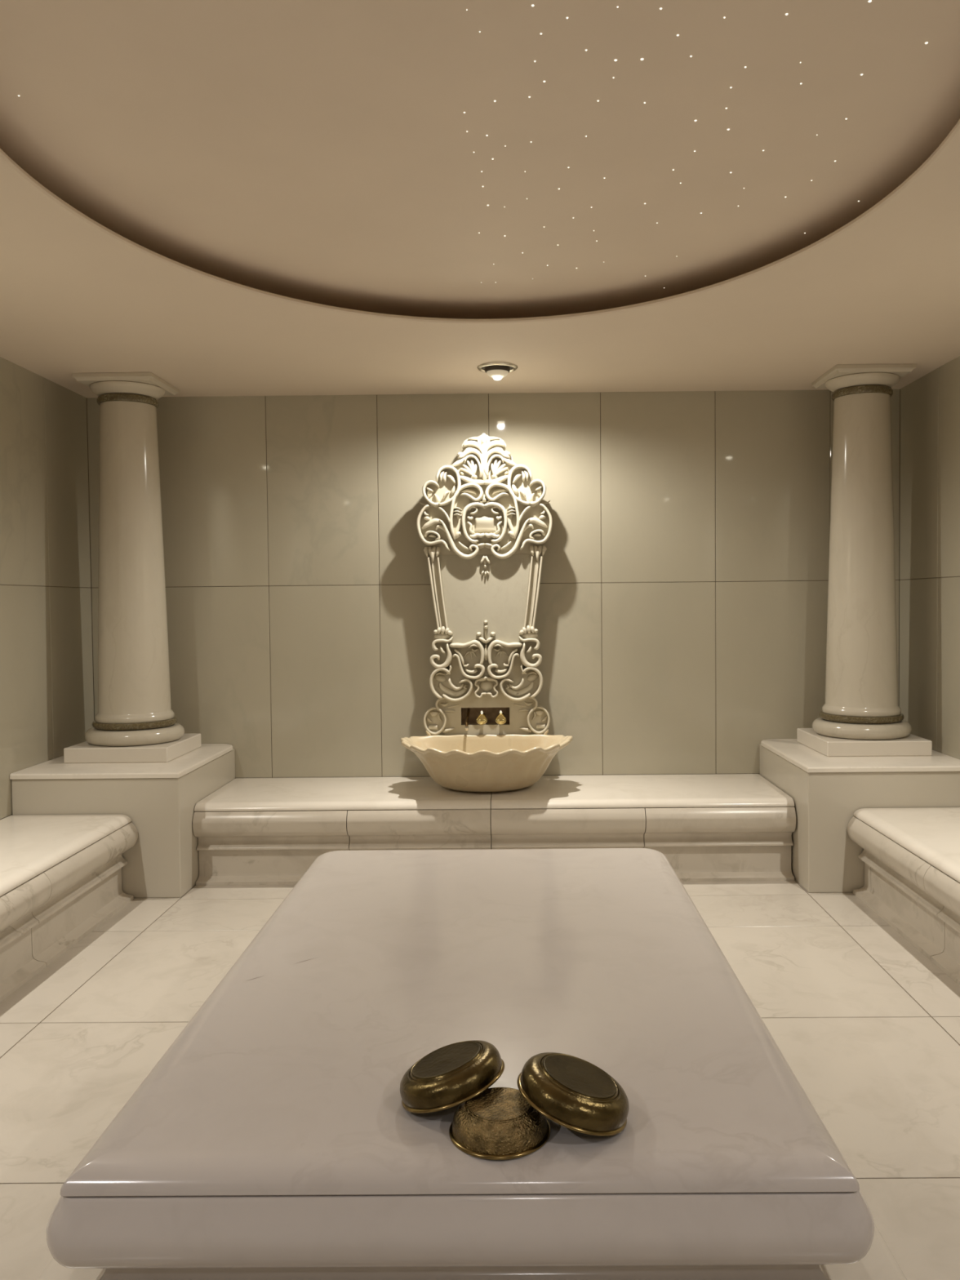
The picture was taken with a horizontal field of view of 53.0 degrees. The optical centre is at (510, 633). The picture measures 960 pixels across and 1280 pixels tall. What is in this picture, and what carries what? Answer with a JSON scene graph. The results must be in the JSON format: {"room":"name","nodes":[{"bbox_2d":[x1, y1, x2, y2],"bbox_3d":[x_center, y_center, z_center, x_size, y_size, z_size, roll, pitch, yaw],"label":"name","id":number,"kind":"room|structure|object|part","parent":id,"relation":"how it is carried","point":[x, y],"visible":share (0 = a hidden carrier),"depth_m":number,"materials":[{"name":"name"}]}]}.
{"room":"spa","nodes":[
{"label":"spa","id":0,"kind":"room"},
{"bbox_2d":[0,356,93,819],"bbox_3d":[-2.748,-0.073,2.080,0.100,3.200,8.330,-1,2,0],"label":"wall","id":1,"kind":"structure","parent":0,"point":[46,695],"depth_m":5.50,"materials":[{"name":"stone"}]},
{"bbox_2d":[0,119,959,397],"bbox_3d":[-0.136,-1.454,2.019,5.250,0.135,8.230,-1,2,0],"label":"ceiling","id":2,"kind":"structure","parent":0,"point":[77,295],"depth_m":4.62,"materials":[{"name":"paint"}]},
{"bbox_2d":[0,0,959,318],"bbox_3d":[-0.112,-1.552,2.951,3.370,0.032,3.860,-1,2,0],"label":"ceiling panel","id":3,"kind":"object","parent":2,"relation":"attached to","point":[432,158],"visible":0.96,"depth_m":2.94,"materials":[{"name":"white paint"}]},
{"bbox_2d":[476,362,517,380],"bbox_3d":[-0.071,-1.464,5.405,0.228,0.075,0.228,-1,2,0],"label":"recessed light","id":4,"kind":"object","parent":2,"relation":"in","point":[496,371],"visible":1,"depth_m":5.36,"materials":[{"name":"silver metal"}]},
{"bbox_3d":[-0.070,-1.436,5.406,0.052,0.020,0.052,-1,2,0],"label":"bulb","id":5,"kind":"part","parent":4,"relation":"part of","materials":[{"name":"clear glass"}]},
{"bbox_2d":[0,878,959,1279],"bbox_3d":[-0.108,1.542,2.118,5.350,0.080,8.330,-1,2,0],"label":"floor","id":6,"kind":"structure","parent":0,"point":[867,1024],"depth_m":3.52,"materials":[{"name":"stone"}]},
{"bbox_2d":[0,814,137,1002],"bbox_3d":[-2.346,1.312,1.602,0.678,0.456,7.084,-1,2,0],"label":"bench","id":7,"kind":"object","parent":6,"relation":"on","point":[60,875],"visible":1,"depth_m":4.45,"materials":[{"name":"white stone"}]},
{"bbox_3d":[-2.352,1.032,3.794,0.645,0.040,2.684,-1,2,0],"label":"seat","id":8,"kind":"part","parent":7,"relation":"part of","materials":[{"name":"stone"}]},
{"bbox_2d":[9,743,235,897],"bbox_3d":[-2.210,1.065,5.657,0.905,0.679,1.043,-1,2,0],"label":"pedestal","id":9,"kind":"object","parent":6,"relation":"on","point":[160,799],"visible":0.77,"depth_m":5.15,"materials":[{"name":"stone"}]},
{"bbox_2d":[63,372,200,763],"bbox_3d":[-2.244,-0.382,5.704,0.590,2.211,0.590,-1,2,0],"label":"marble column","id":10,"kind":"structure","parent":9,"relation":"on","point":[135,721],"depth_m":5.54,"materials":[{"name":"stone"}]},
{"bbox_2d":[37,848,906,1279],"bbox_3d":[-0.088,1.221,3.025,1.976,0.500,2.875,-1,2,0],"label":"platform","id":11,"kind":"object","parent":6,"relation":"on","point":[273,1138],"visible":1,"depth_m":2.03,"materials":[{"name":"white stone"}]},
{"bbox_2d":[400,1040,504,1113],"bbox_3d":[-0.123,0.945,2.064,0.227,0.111,0.229,1,3,44],"label":"bowl","id":12,"kind":"object","parent":11,"relation":"on","point":[453,1074],"visible":1,"depth_m":2.00,"materials":[{"name":"gold metal"}]},
{"bbox_2d":[448,1087,551,1159],"bbox_3d":[-0.021,0.978,1.946,0.206,0.056,0.206,-1,2,0],"label":"bowl","id":13,"kind":"object","parent":11,"relation":"on","point":[497,1123],"visible":0.8,"depth_m":1.89,"materials":[{"name":"gold metal"}]},
{"bbox_2d":[516,1052,629,1136],"bbox_3d":[0.129,0.943,1.983,0.231,0.116,0.236,0,2,18],"label":"bowl","id":14,"kind":"object","parent":11,"relation":"on","point":[574,1093],"visible":1,"depth_m":1.92,"materials":[{"name":"gold metal"}]},
{"bbox_2d":[192,773,795,885],"bbox_3d":[-0.087,1.153,5.751,3.347,0.456,0.835,-1,2,0],"label":"bench","id":15,"kind":"object","parent":6,"relation":"on","point":[708,827],"visible":0.9,"depth_m":5.41,"materials":[{"name":"white stone"}]},
{"bbox_3d":[-0.935,0.953,5.766,1.654,0.040,0.802,-1,2,0],"label":"seat","id":16,"kind":"part","parent":15,"relation":"part of","materials":[{"name":"stone"}]},
{"bbox_2d":[400,729,573,792],"bbox_3d":[-0.140,0.767,5.616,1.038,0.324,0.708,-1,2,0],"label":"basin","id":17,"kind":"object","parent":15,"relation":"on","point":[480,763],"visible":1,"depth_m":5.54,"materials":[{"name":"stone"}]},
{"bbox_3d":[0.741,0.937,5.756,1.689,0.040,0.802,-1,2,0],"label":"seat","id":18,"kind":"part","parent":15,"relation":"part of","materials":[{"name":"stone"}]},
{"bbox_2d":[760,738,959,893],"bbox_3d":[2.034,1.025,5.631,0.895,0.679,1.043,-1,2,0],"label":"pedestal","id":19,"kind":"object","parent":6,"relation":"on","point":[826,793],"visible":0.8,"depth_m":5.13,"materials":[{"name":"stone"}]},
{"bbox_2d":[796,364,932,756],"bbox_3d":[2.076,-0.423,5.677,0.590,2.211,0.590,-1,2,0],"label":"marble column","id":20,"kind":"structure","parent":19,"relation":"on","point":[860,715],"depth_m":5.51,"materials":[{"name":"stone"}]},
{"bbox_2d":[847,807,959,985],"bbox_3d":[2.116,1.270,1.575,0.685,0.456,7.084,-1,2,0],"label":"bench","id":21,"kind":"object","parent":6,"relation":"on","point":[910,856],"visible":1,"depth_m":4.49,"materials":[{"name":"white stone"}]},
{"bbox_3d":[2.143,0.989,3.767,0.652,0.040,2.684,-1,2,0],"label":"seat","id":22,"kind":"part","parent":21,"relation":"part of","materials":[{"name":"stone"}]},
{"bbox_2d":[86,388,900,778],"bbox_3d":[-0.100,-0.234,6.176,5.350,3.200,0.100,-1,2,0],"label":"wall","id":23,"kind":"structure","parent":0,"point":[681,622],"depth_m":6.12,"materials":[{"name":"stone"}]},
{"bbox_2d":[416,432,552,735],"bbox_3d":[-0.151,-0.163,5.993,0.833,2.152,0.267,-1,2,0],"label":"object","id":24,"kind":"object","parent":23,"relation":"attached to","point":[485,525],"visible":1,"depth_m":5.95,"materials":[{"name":"stone"}]},
{"bbox_3d":[-0.263,0.520,5.998,0.021,0.098,0.223,0,2,2],"label":"spout","id":25,"kind":"part","parent":24,"relation":"part of","materials":[{"name":"brown metal"}]},
{"bbox_2d":[475,711,487,724],"bbox_3d":[-0.174,0.516,6.016,0.070,0.083,0.181,-1,2,0],"label":"tap","id":26,"kind":"object","parent":24,"relation":"on","point":[481,716],"depth_m":5.94,"materials":[{"name":"gold metal"}]},
{"bbox_3d":[-0.152,-0.213,5.959,0.569,0.555,0.005,-1,2,0],"label":"flat panel","id":27,"kind":"part","parent":24,"relation":"part of","materials":[{"name":"stone"}]},
{"bbox_2d":[495,710,506,724],"bbox_3d":[-0.056,0.515,6.016,0.070,0.083,0.181,-1,2,0],"label":"tap","id":28,"kind":"object","parent":24,"relation":"on","point":[500,715],"depth_m":5.94,"materials":[{"name":"gold metal"}]},
{"bbox_2d":[898,355,959,759],"bbox_3d":[2.502,-0.122,2.048,0.100,3.200,8.330,-1,2,0],"label":"wall","id":29,"kind":"structure","parent":0,"point":[929,700],"depth_m":5.63,"materials":[{"name":"stone"}]}
]}

